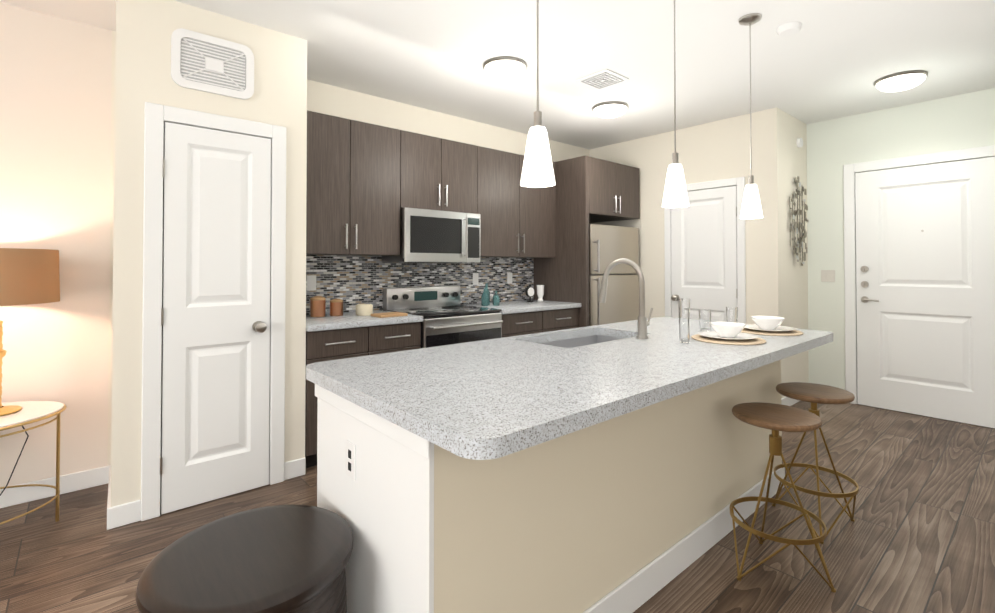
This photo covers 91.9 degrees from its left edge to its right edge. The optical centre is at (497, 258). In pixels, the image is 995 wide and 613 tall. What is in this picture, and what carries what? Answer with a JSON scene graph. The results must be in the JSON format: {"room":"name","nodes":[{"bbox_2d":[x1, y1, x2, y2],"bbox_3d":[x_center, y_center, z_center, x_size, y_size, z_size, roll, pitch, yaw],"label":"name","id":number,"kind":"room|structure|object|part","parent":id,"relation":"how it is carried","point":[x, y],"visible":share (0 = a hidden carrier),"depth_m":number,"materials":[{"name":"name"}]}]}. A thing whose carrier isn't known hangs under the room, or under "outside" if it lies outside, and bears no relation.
{"room":"kitchen","nodes":[
{"label":"kitchen","id":0,"kind":"room"},
{"bbox_2d":[111,0,306,506],"bbox_3d":[-1.760,-0.018,2.936,0.940,2.700,0.650,1,-1,-41],"label":"wall","id":1,"kind":"structure","parent":0,"point":[145,29],"depth_m":2.52,"materials":[{"name":"white paint"}]},
{"bbox_2d":[0,467,99,507],"bbox_3d":[-3.773,1.262,1.579,3.924,0.105,0.014,1,-1,-41],"label":"baseboard","id":2,"kind":"structure","parent":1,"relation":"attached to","point":[85,479],"depth_m":2.68,"materials":[{"name":"white wood"}]},
{"bbox_2d":[100,465,123,529],"bbox_3d":[-2.091,1.276,2.602,0.054,0.105,0.634,1,-1,-41],"label":"baseboard","id":3,"kind":"structure","parent":1,"relation":"attached to","point":[123,514],"depth_m":2.38,"materials":[{"name":"white"}]},
{"bbox_2d":[171,28,253,99],"bbox_3d":[-1.570,-1.071,2.670,0.400,0.310,0.020,1,-1,-41],"label":"air vent","id":4,"kind":"object","parent":1,"relation":"in","point":[209,64],"visible":1,"depth_m":2.66,"materials":[{"name":"white plastic"}]},
{"bbox_2d":[141,102,285,520],"bbox_3d":[-1.542,0.266,2.673,0.692,2.126,0.026,1,-1,-41],"label":"trim","id":5,"kind":"structure","parent":1,"relation":"attached to","point":[157,117],"depth_m":2.49,"materials":[{"name":"white wood"}]},
{"bbox_2d":[160,122,270,513],"bbox_3d":[-1.521,0.305,2.641,0.530,2.034,0.096,1,-1,-41],"label":"closet door","id":6,"kind":"structure","parent":1,"relation":"in","point":[215,316],"depth_m":2.65,"materials":[{"name":"white painted wood"},{"name":"nickel"}]},
{"bbox_2d":[0,3,589,486],"bbox_3d":[-2.160,-0.016,3.084,8.610,2.700,0.120,1,-1,-41],"label":"wall","id":7,"kind":"structure","parent":0,"point":[56,123],"depth_m":2.75,"materials":[{"name":"white paint"}]},
{"bbox_2d":[306,110,401,255],"bbox_3d":[-1.184,-0.523,3.636,0.830,0.990,0.334,1,-1,-41],"label":"upper cabinet","id":8,"kind":"object","parent":7,"relation":"attached to","point":[366,182],"depth_m":3.52,"materials":[{"name":"brown wood"}]},
{"bbox_2d":[306,255,533,314],"bbox_3d":[-0.607,0.206,4.339,2.635,0.450,0.016,1,-1,-41],"label":"backsplash","id":9,"kind":"structure","parent":7,"relation":"attached to","point":[351,281],"depth_m":4.14,"materials":[{"name":"tile"}]},
{"bbox_2d":[402,130,477,213],"bbox_3d":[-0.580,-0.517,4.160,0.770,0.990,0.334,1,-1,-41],"label":"upper cabinet","id":10,"kind":"object","parent":7,"relation":"attached to","point":[441,174],"depth_m":4.02,"materials":[{"name":"brown wood"}]},
{"bbox_2d":[382,207,479,262],"bbox_3d":[-0.542,-0.180,4.112,0.760,0.428,0.425,1,-1,-41],"label":"microwave","id":11,"kind":"object","parent":10,"relation":"attached to","point":[432,236],"visible":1,"depth_m":3.94,"materials":[{"name":"silver metal"}]},
{"bbox_2d":[478,146,555,257],"bbox_3d":[0.102,-0.509,4.752,1.036,0.990,0.334,1,-1,-41],"label":"upper cabinet","id":12,"kind":"object","parent":7,"relation":"attached to","point":[517,221],"depth_m":4.56,"materials":[{"name":"brown wood"}]},
{"bbox_2d":[589,157,639,222],"bbox_3d":[1.006,-0.717,5.263,0.883,0.560,0.752,1,-1,-41],"label":"upper cabinet","id":13,"kind":"object","parent":7,"relation":"attached to","point":[614,194],"visible":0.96,"depth_m":4.99,"materials":[{"name":"brown wood"}]},
{"bbox_2d":[0,401,994,612],"bbox_3d":[0.487,1.353,0.703,9.510,0.100,7.160,1,-1,-41],"label":"floor","id":14,"kind":"structure","parent":0,"point":[917,535],"depth_m":2.28,"materials":[{"name":"brown wood"}]},
{"bbox_2d":[0,401,66,524],"bbox_3d":[-2.562,1.038,2.198,0.882,0.570,0.622,1,-1,-41],"label":"side table","id":15,"kind":"object","parent":14,"relation":"on","point":[29,412],"visible":0.96,"depth_m":2.41,"materials":[{"name":"white stone"}]},
{"bbox_2d":[0,248,59,495],"bbox_3d":[-2.453,0.616,2.345,0.470,1.406,0.470,1,-1,-41],"label":"table lamp","id":16,"kind":"object","parent":15,"relation":"on","point":[29,276],"depth_m":2.31,"materials":[{"name":"brown fabric"}]},
{"bbox_3d":[-2.552,1.048,2.433,0.262,0.544,0.103,1,-1,-36],"label":"lamp cord","id":17,"kind":"part","parent":16,"relation":"part of","materials":[{"name":"grey plastic"}]},
{"bbox_2d":[136,504,352,612],"bbox_3d":[-0.705,1.077,1.393,0.551,0.470,0.551,1,-1,-41],"label":"ottoman","id":18,"kind":"object","parent":14,"relation":"on","point":[291,558],"visible":1,"depth_m":1.33,"materials":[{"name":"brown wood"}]},
{"bbox_2d":[305,324,420,467],"bbox_3d":[-1.084,0.901,3.502,0.831,0.878,0.638,1,-1,-41],"label":"base cabinet","id":19,"kind":"object","parent":14,"relation":"on","point":[344,336],"depth_m":3.15,"materials":[{"name":"brown wood"}]},
{"bbox_2d":[306,310,422,331],"bbox_3d":[-1.074,0.440,3.497,0.831,0.040,0.668,1,-1,-41],"label":"countertop","id":20,"kind":"structure","parent":19,"relation":"on","point":[328,323],"depth_m":3.30,"materials":[{"name":"grey stone"}]},
{"bbox_2d":[310,296,325,316],"bbox_3d":[-1.299,0.344,3.483,0.108,0.150,0.108,1,-1,-41],"label":"copper canister","id":21,"kind":"object","parent":20,"relation":"on","point":[317,306],"visible":1,"depth_m":3.44,"materials":[{"name":"brown metal"}]},
{"bbox_2d":[330,299,342,315],"bbox_3d":[-1.188,0.357,3.553,0.098,0.125,0.098,1,-1,-41],"label":"copper canister","id":22,"kind":"object","parent":20,"relation":"on","point":[336,307],"visible":1,"depth_m":3.51,"materials":[{"name":"brown metal"}]},
{"bbox_2d":[356,304,372,315],"bbox_3d":[-0.994,0.382,3.589,0.124,0.078,0.124,1,-1,-41],"label":"crock","id":23,"kind":"object","parent":20,"relation":"on","point":[364,309],"visible":0.92,"depth_m":3.54,"materials":[{"name":"beige ceramic"}]},
{"bbox_2d":[371,312,407,317],"bbox_3d":[-0.793,0.411,3.524,0.220,0.018,0.160,1,-1,-41],"label":"cutting board","id":24,"kind":"object","parent":20,"relation":"on","point":[388,314],"visible":1,"depth_m":3.48,"materials":[{"name":"brown wood"}]},
{"bbox_2d":[383,286,502,347],"bbox_3d":[-0.439,0.796,3.981,0.758,1.100,0.706,1,-1,-41],"label":"range","id":25,"kind":"object","parent":14,"relation":"on","point":[448,319],"visible":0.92,"depth_m":3.90,"materials":[{"name":"silver metal"}]},
{"bbox_2d":[500,308,578,337],"bbox_3d":[0.202,0.916,4.619,1.035,0.878,0.638,1,-1,-41],"label":"base cabinet","id":26,"kind":"object","parent":14,"relation":"on","point":[521,323],"depth_m":4.35,"materials":[{"name":"brown wood"}]},
{"bbox_2d":[460,300,580,315],"bbox_3d":[0.212,0.455,4.613,1.035,0.040,0.668,1,-1,-41],"label":"countertop","id":27,"kind":"structure","parent":26,"relation":"on","point":[507,307],"depth_m":4.44,"materials":[{"name":"grey stone"}]},
{"bbox_2d":[481,288,487,305],"bbox_3d":[-0.116,0.349,4.378,0.064,0.164,0.064,1,-1,-41],"label":"bottle","id":28,"kind":"object","parent":27,"relation":"on","point":[484,298],"visible":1,"depth_m":4.35,"materials":[{"name":"teal glass"}]},
{"bbox_2d":[485,283,489,304],"bbox_3d":[-0.102,0.330,4.469,0.064,0.204,0.064,1,-1,-41],"label":"bottle","id":29,"kind":"object","parent":27,"relation":"on","point":[487,290],"visible":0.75,"depth_m":4.45,"materials":[{"name":"teal glass"}]},
{"bbox_2d":[493,291,499,305],"bbox_3d":[-0.012,0.365,4.441,0.064,0.134,0.064,1,-1,-41],"label":"bottle","id":30,"kind":"object","parent":27,"relation":"on","point":[496,299],"visible":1,"depth_m":4.42,"materials":[{"name":"teal glass"}]},
{"bbox_2d":[525,284,534,301],"bbox_3d":[0.332,0.350,4.899,0.110,0.175,0.070,1,-1,-41],"label":"clock","id":31,"kind":"object","parent":27,"relation":"on","point":[530,291],"visible":1,"depth_m":4.88,"materials":[{"name":"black plastic"}]},
{"bbox_2d":[536,285,543,300],"bbox_3d":[0.443,0.356,4.969,0.086,0.165,0.086,1,-1,-41],"label":"vase","id":32,"kind":"object","parent":27,"relation":"on","point":[540,291],"visible":1,"depth_m":4.94,"materials":[{"name":"white ceramic"}]},
{"bbox_2d":[313,358,784,612],"bbox_3d":[0.491,0.887,2.307,2.455,0.874,0.793,1,-1,-41],"label":"kitchen island","id":33,"kind":"object","parent":14,"relation":"on","point":[618,467],"depth_m":1.58,"materials":[{"name":"beige paint"}]},
{"bbox_2d":[306,318,832,465],"bbox_3d":[0.573,0.426,2.243,2.555,0.045,1.064,1,-1,-41],"label":"island countertop","id":34,"kind":"structure","parent":33,"relation":"on","point":[481,402],"depth_m":1.59,"materials":[{"name":"grey stone"}]},
{"bbox_2d":[546,334,625,345],"bbox_3d":[0.458,0.528,2.524,0.707,0.176,0.378,1,-1,-41],"label":"sink","id":35,"kind":"object","parent":34,"relation":"in","point":[578,339],"depth_m":2.78,"materials":[{"name":"grey metal"}]},
{"bbox_2d":[598,258,653,337],"bbox_3d":[0.677,0.203,2.558,0.109,0.408,0.299,1,-1,-41],"label":"faucet","id":36,"kind":"object","parent":34,"relation":"on","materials":[{"name":"silver metal"}]},
{"bbox_2d":[678,298,689,342],"bbox_3d":[0.901,0.299,2.321,0.054,0.210,0.054,1,-1,-41],"label":"glass","id":37,"kind":"object","parent":34,"relation":"on","point":[684,319],"visible":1,"depth_m":2.30,"materials":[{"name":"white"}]},
{"bbox_2d":[699,309,710,330],"bbox_3d":[1.179,0.349,2.734,0.066,0.120,0.066,1,-1,-41],"label":"glass","id":38,"kind":"object","parent":34,"relation":"on","point":[704,319],"visible":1,"depth_m":2.71,"materials":[{"name":"white"}]},
{"bbox_2d":[691,322,766,344],"bbox_3d":[1.148,0.365,2.402,0.340,0.080,0.340,1,-1,-41],"label":"place setting","id":39,"kind":"object","parent":34,"relation":"on","point":[727,333],"visible":1,"depth_m":2.36,"materials":[{"name":"beige ceramic"}]},
{"bbox_2d":[726,307,737,322],"bbox_3d":[1.410,0.351,2.895,0.066,0.120,0.066,1,-1,-41],"label":"glass","id":40,"kind":"object","parent":34,"relation":"on","point":[731,314],"visible":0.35,"depth_m":2.87,"materials":[{"name":"white"}]},
{"bbox_2d":[741,316,803,335],"bbox_3d":[1.509,0.369,2.689,0.340,0.080,0.340,1,-1,-41],"label":"place setting","id":41,"kind":"object","parent":34,"relation":"on","point":[767,325],"visible":0.96,"depth_m":2.64,"materials":[{"name":"beige ceramic"}]},
{"bbox_2d":[534,155,588,326],"bbox_3d":[0.641,0.179,4.956,0.052,2.360,0.718,1,-1,-41],"label":"panel","id":42,"kind":"object","parent":14,"relation":"on","point":[562,275],"visible":0.5,"depth_m":4.82,"materials":[{"name":"brown wood"}]},
{"bbox_2d":[589,224,638,325],"bbox_3d":[1.023,0.513,5.218,0.835,1.700,0.761,1,-1,-41],"label":"fridge","id":43,"kind":"object","parent":14,"relation":"on","point":[608,244],"visible":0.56,"depth_m":4.95,"materials":[{"name":"silver metal"}]},
{"bbox_2d":[730,402,835,591],"bbox_3d":[1.188,0.988,2.032,0.371,0.665,0.385,1,-1,-41],"label":"stool","id":44,"kind":"object","parent":14,"relation":"on","point":[775,418],"visible":1,"depth_m":2.01,"materials":[{"name":"brown wood"}]},
{"bbox_2d":[772,382,858,543],"bbox_3d":[1.582,0.993,2.432,0.371,0.665,0.385,1,-1,-41],"label":"stool","id":45,"kind":"object","parent":14,"relation":"on","point":[814,394],"visible":1,"depth_m":2.40,"materials":[{"name":"brown wood"}]},
{"bbox_2d":[0,0,994,149],"bbox_3d":[0.487,-1.447,0.740,9.510,0.100,7.160,1,-1,-41],"label":"ceiling","id":46,"kind":"structure","parent":0,"point":[832,59],"depth_m":3.19,"materials":[{"name":"white paint"}]},
{"bbox_2d":[483,56,526,80],"bbox_3d":[0.054,-1.318,3.395,0.314,0.086,0.314,1,-1,-41],"label":"ceiling light","id":47,"kind":"object","parent":46,"relation":"attached to","point":[505,68],"visible":1,"depth_m":3.31,"materials":[{"name":"white glass"}]},
{"bbox_2d":[520,0,554,186],"bbox_3d":[0.134,-0.815,1.604,0.120,1.140,0.120,1,-1,-41],"label":"pendant light","id":48,"kind":"object","parent":46,"relation":"hanging from","point":[537,170],"visible":1,"depth_m":1.57,"materials":[{"name":"white glass"}]},
{"bbox_2d":[576,69,628,89],"bbox_3d":[0.795,-1.350,3.641,0.280,0.016,0.280,1,-1,-41],"label":"ceiling vent","id":49,"kind":"object","parent":46,"relation":"in","point":[602,79],"visible":1,"depth_m":3.62,"materials":[{"name":"white plastic"}]},
{"bbox_2d":[592,101,627,117],"bbox_3d":[1.003,-1.306,4.285,0.314,0.086,0.314,1,-1,-41],"label":"ceiling light","id":50,"kind":"object","parent":46,"relation":"attached to","point":[611,109],"visible":1,"depth_m":4.19,"materials":[{"name":"white glass"}]},
{"bbox_2d":[662,0,688,207],"bbox_3d":[0.806,-0.807,2.187,0.120,1.140,0.120,1,-1,-41],"label":"pendant light","id":51,"kind":"object","parent":46,"relation":"hanging from","point":[675,194],"visible":1,"depth_m":2.15,"materials":[{"name":"white glass"}]},
{"bbox_2d":[738,13,762,218],"bbox_3d":[1.440,-0.800,2.737,0.120,1.140,0.120,1,-1,-41],"label":"pendant light","id":52,"kind":"object","parent":46,"relation":"hanging from","point":[751,208],"visible":1,"depth_m":2.71,"materials":[{"name":"white glass"}]},
{"bbox_2d":[776,22,801,36],"bbox_3d":[1.724,-1.351,2.845,0.130,0.034,0.130,1,-1,-41],"label":"smoke detector","id":53,"kind":"object","parent":46,"relation":"attached to","point":[788,29],"visible":1,"depth_m":2.82,"materials":[{"name":"white plastic"}]},
{"bbox_2d":[874,70,927,91],"bbox_3d":[3.033,-1.315,3.624,0.314,0.086,0.314,1,-1,-41],"label":"ceiling light","id":54,"kind":"object","parent":46,"relation":"attached to","point":[900,81],"visible":1,"depth_m":3.55,"materials":[{"name":"white glass"}]},
{"bbox_2d":[589,107,808,397],"bbox_3d":[2.112,0.015,5.409,0.910,2.700,2.210,1,-1,-41],"label":"wall block","id":55,"kind":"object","parent":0,"point":[776,279],"visible":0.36,"depth_m":4.59,"materials":[{"name":"white paint"}]},
{"bbox_2d":[671,186,737,321],"bbox_3d":[2.012,0.333,4.748,0.096,2.034,0.670,1,-1,-41],"label":"bathroom door","id":56,"kind":"structure","parent":55,"relation":"attached to","point":[704,249],"depth_m":4.75,"materials":[{"name":"white paint"},{"name":"wood"},{"name":"nickel"}]},
{"bbox_2d":[664,177,745,323],"bbox_3d":[2.037,0.299,4.777,0.026,2.116,0.812,1,-1,-41],"label":"trim","id":57,"kind":"structure","parent":55,"relation":"attached to","point":[739,182],"depth_m":4.52,"materials":[{"name":"white wood"}]},
{"bbox_2d":[789,176,807,265],"bbox_3d":[2.837,-0.352,4.549,0.452,0.845,0.047,1,-1,-41],"label":"sculpture","id":58,"kind":"object","parent":55,"relation":"attached to","point":[800,240],"visible":1,"depth_m":4.55,"materials":[{"name":"silver metal"}]},
{"bbox_2d":[796,138,802,147],"bbox_3d":[2.910,-1.115,4.633,0.090,0.090,0.030,1,-1,-41],"label":"door chime","id":59,"kind":"object","parent":55,"relation":"attached to","point":[799,141],"visible":1,"depth_m":4.61,"materials":[{"name":"white plastic"}]},
{"bbox_2d":[806,88,994,389],"bbox_3d":[4.753,-0.017,2.968,0.120,2.700,4.960,1,-1,-41],"label":"wall","id":60,"kind":"structure","parent":0,"point":[955,122],"depth_m":4.58,"materials":[{"name":"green paint"}]},
{"bbox_2d":[781,396,799,405],"bbox_3d":[2.790,1.301,4.508,0.804,0.105,0.022,1,-1,-41],"label":"baseboard","id":61,"kind":"structure","parent":60,"relation":"attached to","point":[787,401],"depth_m":4.37,"materials":[{"name":"white"}]},
{"bbox_2d":[821,270,834,281],"bbox_3d":[3.198,0.168,4.658,0.008,0.115,0.115,1,-1,-41],"label":"switch plate","id":62,"kind":"object","parent":60,"relation":"attached to","point":[827,275],"visible":1,"depth_m":4.66,"materials":[{"name":"white plastic"}]},
{"bbox_2d":[843,145,994,428],"bbox_3d":[3.649,0.228,4.125,0.026,2.241,1.122,1,-1,-41],"label":"trim","id":63,"kind":"structure","parent":60,"relation":"attached to","point":[850,171],"depth_m":4.49,"materials":[{"name":"white wood"}]},
{"bbox_2d":[855,157,994,427],"bbox_3d":[3.631,0.270,4.103,0.078,2.144,0.950,1,-1,-41],"label":"entry door","id":64,"kind":"structure","parent":60,"relation":"in","point":[925,268],"depth_m":4.10,"materials":[{"name":"painted wood"},{"name":"nickel"}]}
]}

